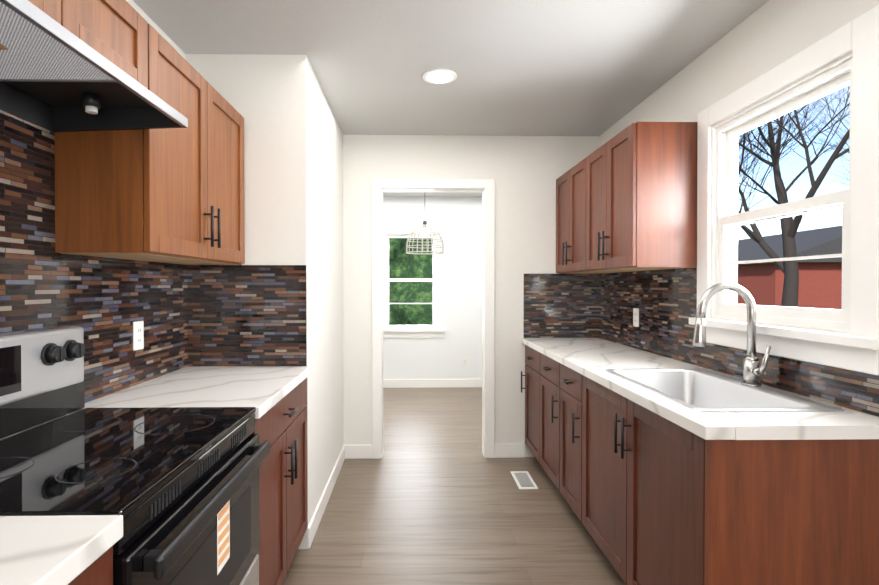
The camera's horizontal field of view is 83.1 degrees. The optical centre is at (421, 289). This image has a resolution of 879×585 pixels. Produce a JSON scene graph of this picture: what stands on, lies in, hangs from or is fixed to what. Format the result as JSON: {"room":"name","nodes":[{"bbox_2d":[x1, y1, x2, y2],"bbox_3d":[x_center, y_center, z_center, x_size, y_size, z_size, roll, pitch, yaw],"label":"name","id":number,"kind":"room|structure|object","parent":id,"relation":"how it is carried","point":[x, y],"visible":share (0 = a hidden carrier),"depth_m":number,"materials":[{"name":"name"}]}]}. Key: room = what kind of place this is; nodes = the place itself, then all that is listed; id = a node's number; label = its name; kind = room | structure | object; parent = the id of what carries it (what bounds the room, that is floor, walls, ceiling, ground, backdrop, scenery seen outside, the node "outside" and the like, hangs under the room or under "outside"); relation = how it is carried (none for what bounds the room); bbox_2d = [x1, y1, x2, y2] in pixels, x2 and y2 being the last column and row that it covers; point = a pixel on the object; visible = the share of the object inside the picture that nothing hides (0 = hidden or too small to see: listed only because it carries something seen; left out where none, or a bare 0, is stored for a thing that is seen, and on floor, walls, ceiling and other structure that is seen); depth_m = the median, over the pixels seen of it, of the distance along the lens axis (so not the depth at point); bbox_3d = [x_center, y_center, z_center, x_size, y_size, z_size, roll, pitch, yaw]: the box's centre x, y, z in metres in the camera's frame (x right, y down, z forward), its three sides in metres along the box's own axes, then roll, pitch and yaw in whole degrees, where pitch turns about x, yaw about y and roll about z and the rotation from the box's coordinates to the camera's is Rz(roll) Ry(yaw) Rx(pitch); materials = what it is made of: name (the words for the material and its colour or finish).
{"room":"kitchen","nodes":[
{"label":"kitchen","id":0,"kind":"room"},
{"bbox_2d":[0,0,184,439],"bbox_3d":[-1.189,0.084,0.314,0.120,2.460,4.280,0,0,-1],"label":"wall","id":1,"kind":"structure","parent":0,"point":[136,7],"depth_m":2.09,"materials":[{"name":"paint"}]},
{"bbox_2d":[28,0,87,44],"bbox_3d":[-0.990,-0.713,1.000,0.298,0.237,0.439,0,0,-1],"label":"upper cabinet","id":2,"kind":"object","parent":1,"relation":"attached to","point":[72,15],"depth_m":1.19,"materials":[{"name":"brown wood"}]},
{"bbox_2d":[0,0,187,131],"bbox_3d":[-0.932,-0.539,1.163,0.420,0.108,0.755,0,0,-1],"label":"range hood","id":3,"kind":"object","parent":2,"relation":"attached to","point":[55,76],"visible":1,"depth_m":1.33,"materials":[{"name":"grey metal"}]},
{"bbox_2d":[0,110,186,402],"bbox_3d":[-1.133,-0.063,0.764,0.008,0.913,3.380,0,0,-1],"label":"backsplash","id":4,"kind":"structure","parent":1,"relation":"attached to","point":[104,303],"depth_m":1.64,"materials":[{"name":"tile"}]},
{"bbox_2d":[133,321,143,350],"bbox_3d":[-1.147,0.185,2.006,0.008,0.116,0.072,0,0,-1],"label":"electrical outlet","id":5,"kind":"object","parent":4,"relation":"attached to","point":[138,335],"visible":1,"depth_m":2.00,"materials":[{"name":"white plastic"}]},
{"bbox_2d":[88,0,155,94],"bbox_3d":[-0.996,-0.716,1.319,0.298,0.237,0.439,0,0,-1],"label":"upper cabinet","id":6,"kind":"object","parent":1,"relation":"attached to","point":[116,30],"depth_m":1.42,"materials":[{"name":"brown wood"}]},
{"bbox_2d":[55,31,244,264],"bbox_3d":[-1.009,-0.480,1.998,0.298,0.720,0.906,0,0,-1],"label":"upper cabinet","id":7,"kind":"object","parent":1,"relation":"attached to","point":[171,195],"depth_m":1.67,"materials":[{"name":"brown wood"}]},
{"bbox_2d":[185,54,343,548],"bbox_3d":[-0.944,0.059,3.169,0.715,2.460,1.420,0,0,-1],"label":"wall","id":8,"kind":"structure","parent":0,"point":[293,171],"depth_m":2.46,"materials":[{"name":"paint"}]},
{"bbox_2d":[187,265,306,365],"bbox_3d":[-0.867,0.128,2.457,0.586,0.501,0.008,0,0,-1],"label":"backsplash","id":9,"kind":"structure","parent":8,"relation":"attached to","point":[246,315],"depth_m":2.45,"materials":[{"name":"tile"}]},
{"bbox_2d":[307,445,346,548],"bbox_3d":[-0.578,1.237,3.126,0.013,0.105,1.300,0,0,-1],"label":"baseboard","id":10,"kind":"structure","parent":8,"relation":"attached to","point":[314,523],"depth_m":2.89,"materials":[{"name":"paint"}]},
{"bbox_2d":[383,197,481,378],"bbox_3d":[-0.637,0.031,6.445,3.890,2.460,0.120,0,0,-1],"label":"wall","id":11,"kind":"structure","parent":0,"point":[458,220],"depth_m":6.40,"materials":[{"name":"paint"}]},
{"bbox_2d":[383,227,444,337],"bbox_3d":[-0.144,-0.096,6.428,0.875,1.425,0.170,0,0,-1],"label":"dining room window","id":12,"kind":"structure","parent":11,"relation":"in","point":[405,232],"depth_m":6.39,"materials":[{"name":"paint"}]},
{"bbox_2d":[383,379,481,387],"bbox_3d":[-0.575,1.209,6.390,3.770,0.105,0.013,0,0,-1],"label":"baseboard","id":13,"kind":"structure","parent":11,"relation":"attached to","point":[387,383],"depth_m":6.40,"materials":[{"name":"paint"}]},
{"bbox_2d":[462,358,467,366],"bbox_3d":[0.559,0.941,6.410,0.072,0.116,0.008,0,0,-1],"label":"outlet","id":14,"kind":"object","parent":11,"relation":"attached to","point":[464,362],"visible":1,"depth_m":6.41,"materials":[{"name":"white plastic"}]},
{"bbox_2d":[133,0,768,196],"bbox_3d":[-0.500,-1.213,2.276,4.010,0.100,8.440,0,0,-1],"label":"ceiling","id":15,"kind":"structure","parent":0,"point":[558,67],"depth_m":2.40,"materials":[{"name":"paint"}]},
{"bbox_2d":[406,221,443,254],"bbox_3d":[0.032,-0.785,5.190,0.402,0.806,0.402,0,0,-1],"label":"pendant lamp","id":16,"kind":"object","parent":15,"relation":"hanging from","point":[424,232],"visible":0.98,"depth_m":5.15,"materials":[{"name":"white plastic"}]},
{"bbox_2d":[422,69,456,83],"bbox_3d":[0.097,-1.163,2.707,0.190,0.006,0.190,0,0,-1],"label":"recessed light","id":17,"kind":"object","parent":15,"relation":"in","point":[439,76],"visible":1,"depth_m":2.69,"materials":[{"name":"paint"}]},
{"bbox_2d":[283,387,625,584],"bbox_3d":[-0.500,1.347,2.298,4.010,0.100,8.440,0,0,-1],"label":"floor","id":18,"kind":"structure","parent":0,"point":[432,496],"depth_m":2.80,"materials":[{"name":"brown wood"}]},
{"bbox_2d":[76,550,112,584],"bbox_3d":[-0.829,0.876,0.394,0.597,0.876,0.951,0,0,-1],"label":"base cabinet","id":19,"kind":"object","parent":18,"relation":"on","point":[102,573],"depth_m":0.83,"materials":[{"name":"brown wood"}]},
{"bbox_2d":[0,515,122,584],"bbox_3d":[-0.813,0.422,-0.025,0.613,0.040,1.782,0,0,-1],"label":"countertop","id":20,"kind":"structure","parent":19,"relation":"on","point":[35,550],"depth_m":0.78,"materials":[{"name":"white stone"}]},
{"bbox_2d":[0,326,269,584],"bbox_3d":[-0.809,0.714,1.252,0.652,1.185,0.756,0,0,-1],"label":"stove","id":21,"kind":"object","parent":18,"relation":"on","point":[177,488],"visible":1,"depth_m":1.25,"materials":[{"name":"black glass"}]},
{"bbox_2d":[252,378,307,584],"bbox_3d":[-0.859,0.862,2.050,0.597,0.876,0.830,0,0,-1],"label":"base cabinet","id":22,"kind":"object","parent":18,"relation":"on","point":[283,474],"depth_m":2.01,"materials":[{"name":"brown wood"}]},
{"bbox_2d":[72,366,310,417],"bbox_3d":[-0.851,0.404,2.046,0.613,0.040,0.830,0,0,-1],"label":"countertop","id":23,"kind":"structure","parent":22,"relation":"on","point":[262,388],"depth_m":1.93,"materials":[{"name":"white stone"}]},
{"bbox_2d":[510,471,537,488],"bbox_3d":[0.688,1.284,3.350,0.125,0.006,0.300,0,0,-1],"label":"floor vent","id":24,"kind":"object","parent":18,"relation":"in","point":[523,479],"visible":1,"depth_m":3.33,"materials":[{"name":"white plastic"}]},
{"bbox_2d":[521,346,532,453],"bbox_3d":[1.076,0.849,3.545,0.568,0.875,0.512,0,0,-1],"label":"base cabinet","id":25,"kind":"object","parent":18,"relation":"on","point":[528,375],"depth_m":3.68,"materials":[{"name":"brown wood"}]},
{"bbox_2d":[533,350,552,481],"bbox_3d":[1.084,0.852,3.126,0.568,0.875,0.574,0,0,-1],"label":"base cabinet","id":26,"kind":"object","parent":18,"relation":"on","point":[542,366],"depth_m":3.28,"materials":[{"name":"brown wood"}]},
{"bbox_2d":[553,362,704,553],"bbox_3d":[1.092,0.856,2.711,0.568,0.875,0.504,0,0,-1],"label":"base cabinet","id":27,"kind":"object","parent":18,"relation":"on","point":[660,470],"depth_m":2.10,"materials":[{"name":"brown wood"}]},
{"bbox_2d":[522,338,878,441],"bbox_3d":[1.082,0.399,2.608,0.590,0.040,2.378,0,0,-1],"label":"countertop","id":28,"kind":"structure","parent":27,"relation":"on","point":[584,356],"depth_m":1.56,"materials":[{"name":"white stone"}]},
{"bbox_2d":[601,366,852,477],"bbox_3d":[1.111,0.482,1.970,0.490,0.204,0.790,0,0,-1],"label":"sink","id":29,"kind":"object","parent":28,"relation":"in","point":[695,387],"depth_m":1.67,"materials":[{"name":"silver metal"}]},
{"bbox_2d":[693,282,770,385],"bbox_3d":[1.212,0.175,1.942,0.267,0.410,0.123,0,0,-1],"label":"faucet","id":30,"kind":"object","parent":28,"relation":"on","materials":[{"name":"silver metal"}]},
{"bbox_2d":[343,135,598,456],"bbox_3d":[0.439,0.054,3.844,2.075,2.460,0.120,0,0,-1],"label":"wall","id":31,"kind":"structure","parent":0,"point":[525,172],"depth_m":3.78,"materials":[{"name":"paint"}]},
{"bbox_2d":[347,445,371,454],"bbox_3d":[-1.383,1.231,3.888,2.003,0.105,0.013,0,0,-1],"label":"baseboard","id":32,"kind":"structure","parent":31,"relation":"attached to","point":[365,451],"depth_m":3.76,"materials":[{"name":"paint"}]},
{"bbox_2d":[372,178,494,458],"bbox_3d":[0.087,0.220,3.839,0.934,2.127,0.152,0,0,-1],"label":"door frame","id":33,"kind":"structure","parent":31,"relation":"attached to","point":[486,187],"depth_m":3.77,"materials":[{"name":"paint"}]},
{"bbox_2d":[495,444,524,453],"bbox_3d":[0.943,1.230,3.931,0.783,0.105,0.013,0,0,-1],"label":"baseboard","id":34,"kind":"structure","parent":31,"relation":"attached to","point":[499,448],"depth_m":3.79,"materials":[{"name":"paint"}]},
{"bbox_2d":[523,274,597,337],"bbox_3d":[1.068,0.121,3.792,0.580,0.491,0.008,0,0,-1],"label":"backsplash","id":35,"kind":"structure","parent":31,"relation":"attached to","point":[560,305],"depth_m":3.79,"materials":[{"name":"tile"}]},
{"bbox_2d":[599,0,878,411],"bbox_3d":[1.444,0.066,2.383,0.120,2.460,8.320,0,0,-1],"label":"wall","id":36,"kind":"structure","parent":0,"point":[767,36],"depth_m":2.13,"materials":[{"name":"paint"}]},
{"bbox_2d":[556,162,579,273],"bbox_3d":[1.196,-0.483,3.429,0.334,0.720,0.725,0,0,-1],"label":"upper cabinet","id":37,"kind":"object","parent":36,"relation":"attached to","point":[568,184],"depth_m":3.48,"materials":[{"name":"brown wood"}]},
{"bbox_2d":[580,122,697,273],"bbox_3d":[1.207,-0.478,2.826,0.334,0.720,0.725,0,0,-1],"label":"upper cabinet","id":38,"kind":"object","parent":36,"relation":"attached to","point":[626,199],"depth_m":2.47,"materials":[{"name":"brown wood"}]},
{"bbox_2d":[598,267,878,416],"bbox_3d":[1.380,0.134,2.358,0.008,0.491,2.872,0,0,-1],"label":"backsplash","id":39,"kind":"structure","parent":36,"relation":"attached to","point":[664,301],"depth_m":2.60,"materials":[{"name":"tile"}]},
{"bbox_2d":[633,308,638,326],"bbox_3d":[1.357,0.175,3.142,0.008,0.116,0.072,0,0,-1],"label":"electrical outlet","id":40,"kind":"object","parent":39,"relation":"attached to","point":[636,317],"visible":1,"depth_m":3.13,"materials":[{"name":"white plastic"}]},
{"bbox_2d":[689,5,878,374],"bbox_3d":[1.428,-0.307,1.984,0.165,1.127,1.000,0,0,-1],"label":"kitchen window","id":41,"kind":"structure","parent":36,"relation":"in","point":[855,318],"depth_m":1.79,"materials":[{"name":"paint"}]},
{"label":"outside","id":42,"kind":"structure","parent":0,"visible":0},
{"bbox_3d":[9.687,1.516,20.191,100.000,0.150,100.000,0,0,-1],"label":"ground","id":43,"kind":"structure","parent":42,"visible":0},
{"bbox_2d":[389,238,432,324],"bbox_3d":[0.057,-0.960,10.939,10.159,7.793,6.180,0,0,-1],"label":"bush","id":44,"kind":"object","parent":43,"relation":"on","point":[403,263],"depth_m":10.46,"materials":[{"name":"green plant"}]},
{"bbox_2d":[737,226,841,309],"bbox_3d":[21.538,-0.981,28.389,10.800,4.700,10.800,0,0,-1],"label":"house","id":45,"kind":"structure","parent":43,"relation":"on","point":[820,283],"depth_m":23.36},
{"bbox_2d":[738,85,849,306],"bbox_3d":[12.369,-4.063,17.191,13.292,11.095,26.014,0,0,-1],"label":"tree","id":46,"kind":"object","parent":43,"relation":"on","point":[789,229],"depth_m":13.61,"materials":[{"name":"bark"},{"name":"wood"}]}
]}

